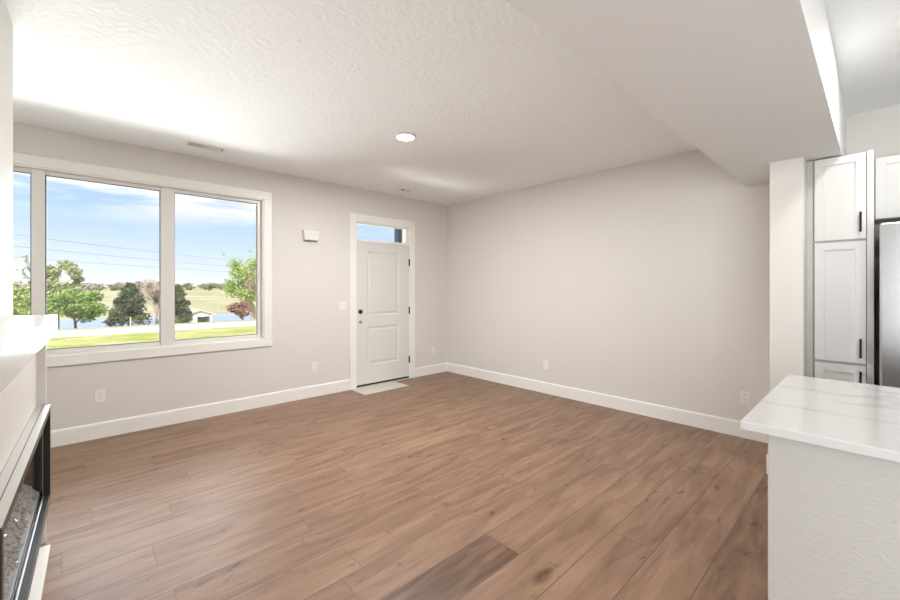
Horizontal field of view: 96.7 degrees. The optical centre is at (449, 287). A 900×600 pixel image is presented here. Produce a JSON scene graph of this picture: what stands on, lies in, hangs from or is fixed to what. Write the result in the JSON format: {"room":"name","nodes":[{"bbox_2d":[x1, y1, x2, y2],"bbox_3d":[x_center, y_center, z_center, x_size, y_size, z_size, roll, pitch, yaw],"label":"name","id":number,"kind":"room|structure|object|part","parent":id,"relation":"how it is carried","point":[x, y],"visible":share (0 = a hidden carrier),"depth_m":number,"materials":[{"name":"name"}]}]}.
{"room":"empty living room","nodes":[
{"label":"empty living room","id":0,"kind":"room"},
{"bbox_2d":[0,0,12,319],"bbox_3d":[-2.096,0.003,0.927,1.258,2.740,1.993,0,0,-41],"label":"wall","id":1,"kind":"structure","parent":0,"point":[6,27],"depth_m":1.94,"materials":[{"name":"white paint"}]},
{"bbox_2d":[13,122,446,430],"bbox_3d":[-2.248,0.303,4.699,6.232,3.340,0.200,0,0,-43],"label":"wall","id":2,"kind":"structure","parent":0,"point":[310,279],"depth_m":4.78,"materials":[{"name":"white paint"}]},
{"bbox_2d":[95,389,105,402],"bbox_3d":[-3.204,0.988,3.662,0.076,0.115,0.010,0,0,-43],"label":"electrical outlet","id":3,"kind":"object","parent":2,"relation":"attached to","point":[100,395],"visible":1,"depth_m":3.66,"materials":[{"name":"white plastic"}]},
{"bbox_2d":[13,152,271,366],"bbox_3d":[-3.202,-0.220,3.727,2.950,1.795,0.118,0,0,-43],"label":"window","id":4,"kind":"structure","parent":2,"relation":"in","point":[38,167],"depth_m":4.00,"materials":[{"name":"white paint"}]},
{"bbox_2d":[51,362,446,447],"bbox_3d":[-2.174,1.302,4.620,5.832,0.143,0.016,0,0,-43],"label":"baseboard","id":5,"kind":"structure","parent":2,"relation":"attached to","point":[60,437],"depth_m":4.16,"materials":[{"name":"white paint"}]},
{"bbox_2d":[302,230,318,241],"bbox_3d":[-1.736,-0.656,4.999,0.203,0.134,0.060,0,0,-43],"label":"door chime","id":6,"kind":"object","parent":2,"relation":"attached to","point":[308,235],"visible":1,"depth_m":4.97,"materials":[{"name":"white plastic"}]},
{"bbox_2d":[311,362,316,371],"bbox_3d":[-1.713,0.998,5.055,0.076,0.115,0.010,0,0,-43],"label":"electrical outlet","id":7,"kind":"object","parent":2,"relation":"attached to","point":[314,364],"visible":1,"depth_m":5.05,"materials":[{"name":"white plastic"}]},
{"bbox_2d":[339,301,346,309],"bbox_3d":[-1.427,0.238,5.323,0.116,0.115,0.009,0,0,-43],"label":"light switch","id":8,"kind":"object","parent":2,"relation":"attached to","point":[342,305],"visible":1,"depth_m":5.33,"materials":[{"name":"white plastic"}]},
{"bbox_2d":[349,213,414,389],"bbox_3d":[-0.991,0.179,5.812,1.106,2.388,0.170,0,0,-43],"label":"door","id":9,"kind":"structure","parent":2,"relation":"in","point":[381,273],"depth_m":5.74,"materials":[{"name":"white paint"}]},
{"bbox_3d":[-0.987,-0.787,5.816,0.900,0.230,0.070,0,0,-43],"label":"transom frame","id":10,"kind":"part","parent":9,"relation":"part of","materials":[{"name":"white plastic"}]},
{"bbox_2d":[40,371,767,599],"bbox_3d":[0.943,1.448,1.284,5.832,0.150,9.188,0,0,-43],"label":"floor","id":11,"kind":"structure","parent":0,"point":[446,485],"depth_m":2.55,"materials":[{"name":"brown wood"}]},
{"bbox_2d":[0,315,57,599],"bbox_3d":[-1.696,0.759,1.280,0.524,1.227,1.993,0,0,-41],"label":"fireplace surround","id":12,"kind":"object","parent":11,"relation":"on","point":[23,339],"visible":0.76,"depth_m":1.60,"materials":[{"name":"white paint"}]},
{"bbox_3d":[-1.718,0.805,1.244,0.444,1.135,1.968,0,0,-41],"label":"surround panel","id":13,"kind":"part","parent":12,"relation":"part of","materials":[{"name":"white paint"}]},
{"bbox_2d":[0,405,50,599],"bbox_3d":[-1.773,0.877,1.500,0.300,0.504,1.468,0,0,-41],"label":"electric fireplace","id":14,"kind":"object","parent":12,"relation":"in","point":[25,479],"visible":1,"depth_m":1.66,"materials":[{"name":"grey metal"}]},
{"bbox_3d":[-1.781,0.928,1.493,0.255,0.299,1.385,0,0,-41],"label":"crushed glass","id":15,"kind":"part","parent":14,"relation":"part of","materials":[{"name":"grey"}]},
{"bbox_3d":[-1.679,0.879,1.583,0.012,0.440,1.408,0,0,-41],"label":"trim","id":16,"kind":"part","parent":14,"relation":"part of","materials":[{"name":"silver metal"}]},
{"bbox_2d":[0,315,57,392],"bbox_3d":[-1.696,0.192,1.280,0.524,0.091,1.993,0,0,-41],"label":"mantel shelf","id":17,"kind":"object","parent":12,"relation":"attached to","point":[21,337],"depth_m":1.31,"materials":[{"name":"white"}]},
{"bbox_3d":[-1.507,1.364,1.385,0.059,0.018,1.900,0,0,-41],"label":"hearth trim","id":18,"kind":"part","parent":12,"relation":"part of","materials":[{"name":"white paint"}]},
{"bbox_3d":[-2.363,0.805,2.003,0.481,1.135,0.022,0,0,-41],"label":"leg","id":19,"kind":"part","parent":12,"relation":"part of","materials":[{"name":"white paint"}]},
{"bbox_2d":[351,381,408,394],"bbox_3d":[-0.953,1.370,5.494,0.710,0.006,0.360,0,0,-43],"label":"door mat","id":20,"kind":"object","parent":11,"relation":"on","point":[377,388],"visible":1,"depth_m":5.44,"materials":[{"name":"beige fabric"}]},
{"bbox_2d":[768,435,899,599],"bbox_3d":[2.337,0.931,0.726,1.034,0.884,2.670,0,0,-43],"label":"kitchen island","id":21,"kind":"object","parent":11,"relation":"on","point":[834,514],"visible":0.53,"depth_m":1.24,"materials":[{"name":"grey paint"}]},
{"bbox_2d":[740,375,899,462],"bbox_3d":[2.342,0.473,0.742,1.084,0.030,2.766,0,0,-43],"label":"island countertop","id":22,"kind":"structure","parent":21,"relation":"on","point":[858,418],"depth_m":1.44,"materials":[{"name":"white stone"}]},
{"bbox_2d":[807,150,874,384],"bbox_3d":[2.914,0.227,2.980,0.632,2.293,0.338,0,0,-43],"label":"pantry cabinet","id":23,"kind":"object","parent":11,"relation":"on","point":[841,189],"visible":0.79,"depth_m":2.78,"materials":[{"name":"grey wood"}]},
{"bbox_3d":[2.717,0.902,2.790,0.020,0.742,0.258,0,0,-43],"label":"cabinet door","id":24,"kind":"part","parent":23,"relation":"part of","materials":[{"name":"white paint"}]},
{"bbox_3d":[2.717,0.096,2.790,0.020,0.830,0.258,0,0,-43],"label":"cabinet door","id":25,"kind":"part","parent":23,"relation":"part of","materials":[{"name":"white paint"}]},
{"bbox_3d":[2.717,-0.625,2.790,0.020,0.580,0.258,0,0,-43],"label":"cabinet door","id":26,"kind":"part","parent":23,"relation":"part of","materials":[{"name":"white paint"}]},
{"bbox_3d":[2.768,0.622,2.697,0.032,0.122,0.012,0,0,-43],"label":"handle","id":27,"kind":"part","parent":23,"relation":"part of","materials":[{"name":"black metal"}]},
{"bbox_3d":[2.768,0.408,2.697,0.032,0.130,0.012,0,0,-43],"label":"handle","id":28,"kind":"part","parent":23,"relation":"part of","materials":[{"name":"black metal"}]},
{"bbox_3d":[2.768,-0.447,2.697,0.032,0.135,0.012,0,0,-43],"label":"handle","id":29,"kind":"part","parent":23,"relation":"part of","materials":[{"name":"black metal"}]},
{"bbox_3d":[3.030,0.227,2.878,0.602,2.293,0.032,0,0,-43],"label":"panel","id":30,"kind":"part","parent":23,"relation":"part of","materials":[{"name":"white paint"}]},
{"bbox_2d":[879,221,899,387],"bbox_3d":[3.249,0.483,2.407,0.845,1.780,0.908,0,0,-43],"label":"refrigerator","id":31,"kind":"object","parent":11,"relation":"on","point":[889,232],"visible":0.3,"depth_m":2.46,"materials":[{"name":"grey metal"}]},
{"bbox_2d":[5,0,899,204],"bbox_3d":[0.950,-1.467,1.277,6.232,0.200,9.568,0,0,-43],"label":"ceiling","id":32,"kind":"structure","parent":0,"point":[493,103],"depth_m":2.69,"materials":[{"name":"white paint"}]},
{"bbox_2d":[185,141,225,152],"bbox_3d":[-2.361,-1.364,3.866,0.320,0.006,0.130,0,0,-43],"label":"ceiling vent","id":33,"kind":"object","parent":32,"relation":"in","point":[189,143],"visible":1,"depth_m":3.86,"materials":[{"name":"white metal"}]},
{"bbox_2d":[394,132,416,141],"bbox_3d":[-0.402,-1.361,3.608,0.200,0.011,0.200,0,0,-43],"label":"recessed light","id":34,"kind":"object","parent":32,"relation":"in","point":[403,136],"visible":1,"depth_m":3.58,"materials":[{"name":"white paint"}]},
{"bbox_2d":[895,23,899,32],"bbox_3d":[2.411,-1.361,2.034,0.200,0.011,0.200,0,0,-43],"label":"recessed light","id":35,"kind":"object","parent":32,"relation":"in","point":[897,28],"visible":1,"depth_m":2.09,"materials":[{"name":"white paint"}]},
{"bbox_2d":[447,105,899,420],"bbox_3d":[3.222,0.078,3.263,0.200,2.890,9.368,0,0,-43],"label":"wall","id":36,"kind":"structure","parent":0,"point":[648,281],"depth_m":4.41,"materials":[{"name":"white paint"}]},
{"bbox_2d":[543,360,547,369],"bbox_3d":[1.250,1.003,5.220,0.010,0.115,0.076,0,0,-43],"label":"electrical outlet","id":37,"kind":"object","parent":36,"relation":"attached to","point":[545,363],"visible":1,"depth_m":5.22,"materials":[{"name":"white plastic"}]},
{"bbox_2d":[447,363,767,442],"bbox_3d":[1.425,1.302,5.027,0.016,0.143,4.305,0,0,-43],"label":"baseboard","id":38,"kind":"structure","parent":36,"relation":"attached to","point":[699,420],"depth_m":4.48,"materials":[{"name":"white paint"}]},
{"bbox_2d":[740,390,749,404],"bbox_3d":[2.703,1.003,3.665,0.010,0.115,0.076,0,0,-43],"label":"electrical outlet","id":39,"kind":"object","parent":36,"relation":"attached to","point":[744,395],"visible":1,"depth_m":3.66,"materials":[{"name":"white plastic"}]},
{"bbox_2d":[875,155,899,223],"bbox_3d":[3.455,-0.708,2.614,0.342,0.438,0.932,0,0,-43],"label":"upper cabinet","id":40,"kind":"object","parent":36,"relation":"attached to","point":[887,169],"visible":0.98,"depth_m":2.82,"materials":[{"name":"grey wood"}]},
{"bbox_2d":[506,0,845,186],"bbox_3d":[0.674,-1.147,1.572,5.832,0.440,1.033,0,0,-43],"label":"ceiling","id":41,"kind":"structure","parent":0,"point":[751,85],"depth_m":1.69,"materials":[{"name":"white paint"}]},
{"bbox_2d":[770,157,806,391],"bbox_3d":[2.695,0.223,3.137,0.742,2.300,0.190,0,0,-43],"label":"wall","id":42,"kind":"structure","parent":0,"point":[788,178],"depth_m":2.88,"materials":[{"name":"white paint"}]},
{"bbox_2d":[766,454,767,473],"bbox_3d":[2.678,1.302,3.132,0.742,0.143,0.206,0,0,-43],"label":"baseboard","id":43,"kind":"structure","parent":42,"relation":"attached to","point":[767,454],"depth_m":2.95,"materials":[{"name":"white paint"}]},
{"label":"outside","id":44,"kind":"structure","parent":0,"visible":0},
{"bbox_2d":[13,287,255,330],"bbox_3d":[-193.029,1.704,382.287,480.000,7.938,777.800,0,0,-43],"label":"ground","id":45,"kind":"structure","parent":44,"point":[214,301],"depth_m":113.87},
{"bbox_2d":[13,281,29,290],"bbox_3d":[-247.438,-0.977,229.077,9.924,6.969,9.621,0,0,-43],"label":"tree","id":46,"kind":"object","parent":45,"relation":"on","point":[16,284],"visible":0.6,"depth_m":228.99,"materials":[{"name":"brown plant"}]},
{"bbox_2d":[13,286,46,315],"bbox_3d":[-32.036,1.865,30.090,2.789,4.186,2.406,0,0,7],"label":"leafy tree","id":47,"kind":"object","parent":45,"relation":"on","point":[21,299],"visible":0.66,"depth_m":29.71,"materials":[{"name":"green plant"}]},
{"bbox_2d":[16,255,84,328],"bbox_3d":[-39.523,0.801,40.030,4.665,7.983,4.347,0,0,-28],"label":"leafy tree","id":48,"kind":"object","parent":45,"relation":"on","point":[52,285],"visible":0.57,"depth_m":39.91,"materials":[{"name":"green plant"}]},
{"bbox_2d":[46,288,109,328],"bbox_3d":[-35.011,2.255,37.035,5.504,4.466,4.495,0,0,-43],"label":"leafy tree","id":49,"kind":"object","parent":45,"relation":"on","point":[82,305],"visible":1,"depth_m":36.55,"materials":[{"name":"green plant"}]},
{"bbox_2d":[82,285,100,290],"bbox_3d":[-229.532,0.040,256.339,9.189,4.515,8.266,0,0,-43],"label":"tree","id":50,"kind":"object","parent":45,"relation":"on","point":[88,287],"visible":0.98,"depth_m":255.30,"materials":[{"name":"brown plant"}]},
{"bbox_2d":[86,283,105,290],"bbox_3d":[-242.281,-0.832,273.788,10.958,5.856,11.186,0,0,-43],"label":"tree","id":51,"kind":"object","parent":45,"relation":"on","point":[91,284],"visible":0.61,"depth_m":273.30,"materials":[{"name":"brown plant"}]},
{"bbox_2d":[107,283,122,290],"bbox_3d":[-219.198,-0.415,262.026,7.790,5.578,6.519,0,0,-43],"label":"tree","id":52,"kind":"object","parent":45,"relation":"on","point":[112,287],"visible":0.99,"depth_m":260.59,"materials":[{"name":"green plant"}]},
{"bbox_2d":[102,282,152,326],"bbox_3d":[-35.209,2.031,43.781,4.284,5.504,4.079,0,0,-11],"label":"evergreen tree","id":53,"kind":"object","parent":45,"relation":"on","point":[129,301],"visible":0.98,"depth_m":43.22,"materials":[{"name":"green plant"}]},
{"bbox_2d":[136,277,158,323],"bbox_3d":[-36.529,1.808,49.086,4.848,6.463,4.585,0,0,43],"label":"bare tree","id":54,"kind":"object","parent":45,"relation":"on","point":[153,292],"visible":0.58,"depth_m":48.58,"materials":[{"name":"beige plant"}]},
{"bbox_2d":[157,284,194,322],"bbox_3d":[-30.738,2.094,45.077,3.635,5.138,4.243,0,0,-43],"label":"evergreen tree","id":55,"kind":"object","parent":45,"relation":"on","point":[181,313],"visible":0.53,"depth_m":44.91,"materials":[{"name":"green plant"}]},
{"bbox_2d":[180,283,192,288],"bbox_3d":[-207.173,-1.731,315.338,10.834,5.733,11.940,0,0,-43],"label":"tree","id":56,"kind":"object","parent":45,"relation":"on","point":[185,284],"visible":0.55,"depth_m":314.71,"materials":[{"name":"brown plant"}]},
{"bbox_2d":[184,285,195,289],"bbox_3d":[-189.475,0.018,292.502,8.450,4.470,10.095,0,0,-43],"label":"tree","id":57,"kind":"object","parent":45,"relation":"on","point":[189,287],"visible":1,"depth_m":291.45,"materials":[{"name":"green plant"}]},
{"bbox_2d":[188,309,216,322],"bbox_3d":[-33.747,4.016,53.391,3.800,2.380,3.500,0,0,-43],"label":"shed","id":58,"kind":"object","parent":45,"relation":"on","point":[200,315],"visible":0.55,"depth_m":52.87,"materials":[{"name":"white"}]},
{"bbox_2d":[202,283,216,290],"bbox_3d":[-177.487,-1.211,295.149,10.425,6.662,9.901,0,0,-43],"label":"tree","id":59,"kind":"object","parent":45,"relation":"on","point":[211,285],"visible":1,"depth_m":295.04,"materials":[{"name":"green plant"}]},
{"bbox_2d":[221,247,255,319],"bbox_3d":[-19.888,0.035,40.560,6.764,8.004,11.812,0,0,-21],"label":"leafy tree","id":60,"kind":"object","parent":45,"relation":"on","point":[247,289],"visible":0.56,"depth_m":40.90,"materials":[{"name":"green plant"}]},
{"bbox_2d":[226,300,250,319],"bbox_3d":[-19.447,2.308,36.876,2.132,2.635,1.721,0,0,-43],"label":"bare shrub","id":61,"kind":"object","parent":45,"relation":"on","point":[239,309],"visible":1,"depth_m":36.60,"materials":[{"name":"brown plant"}]},
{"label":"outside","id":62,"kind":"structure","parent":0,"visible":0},
{"bbox_2d":[46,326,255,348],"bbox_3d":[2.605,1.723,19.181,90.000,0.001,14.330,0,0,-43],"label":"lawn","id":63,"kind":"structure","parent":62,"point":[64,342],"depth_m":13.92,"materials":[{"name":"green plant"}]},
{"bbox_2d":[394,228,401,242],"bbox_3d":[-0.881,0.048,6.841,0.095,3.350,0.100,0,0,-43],"label":"porch post","id":64,"kind":"object","parent":63,"relation":"on","point":[397,232],"visible":0.02,"depth_m":6.80,"materials":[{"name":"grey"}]},
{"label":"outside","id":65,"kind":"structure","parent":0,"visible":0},
{"bbox_2d":[60,312,250,328],"bbox_3d":[-51.210,5.093,54.795,120.000,0.001,34.000,0,0,-43],"label":"pond","id":66,"kind":"structure","parent":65,"point":[64,324],"depth_m":60.82,"materials":[{"name":"blue liquid"}]},
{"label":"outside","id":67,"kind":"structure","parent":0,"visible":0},
{"bbox_2d":[13,234,245,261],"bbox_3d":[-40.645,-5.220,58.577,52.946,0.524,50.247,0,0,-43],"label":"power line","id":68,"kind":"object","parent":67,"point":[13,234],"visible":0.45,"depth_m":48.25,"materials":[{"name":"silver metal"}]},
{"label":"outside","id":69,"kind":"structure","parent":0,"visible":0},
{"bbox_2d":[16,246,242,267],"bbox_3d":[-52.307,-5.219,75.668,68.613,0.533,68.073,0,0,-43],"label":"power line","id":70,"kind":"object","parent":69,"point":[16,246],"visible":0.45,"depth_m":61.68,"materials":[{"name":"silver metal"}]},
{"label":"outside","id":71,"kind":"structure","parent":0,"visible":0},
{"bbox_2d":[18,257,224,271],"bbox_3d":[-70.291,-5.219,101.428,91.839,0.543,87.880,0,0,-43],"label":"power line","id":72,"kind":"object","parent":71,"point":[18,257],"visible":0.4,"depth_m":84.89,"materials":[{"name":"silver metal"}]},
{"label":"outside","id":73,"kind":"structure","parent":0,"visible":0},
{"bbox_2d":[51,321,255,337],"bbox_3d":[-3.243,1.768,25.439,90.000,0.110,2.800,0,0,-43],"label":"road","id":74,"kind":"structure","parent":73,"point":[92,332],"depth_m":16.51,"materials":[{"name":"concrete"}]}
]}

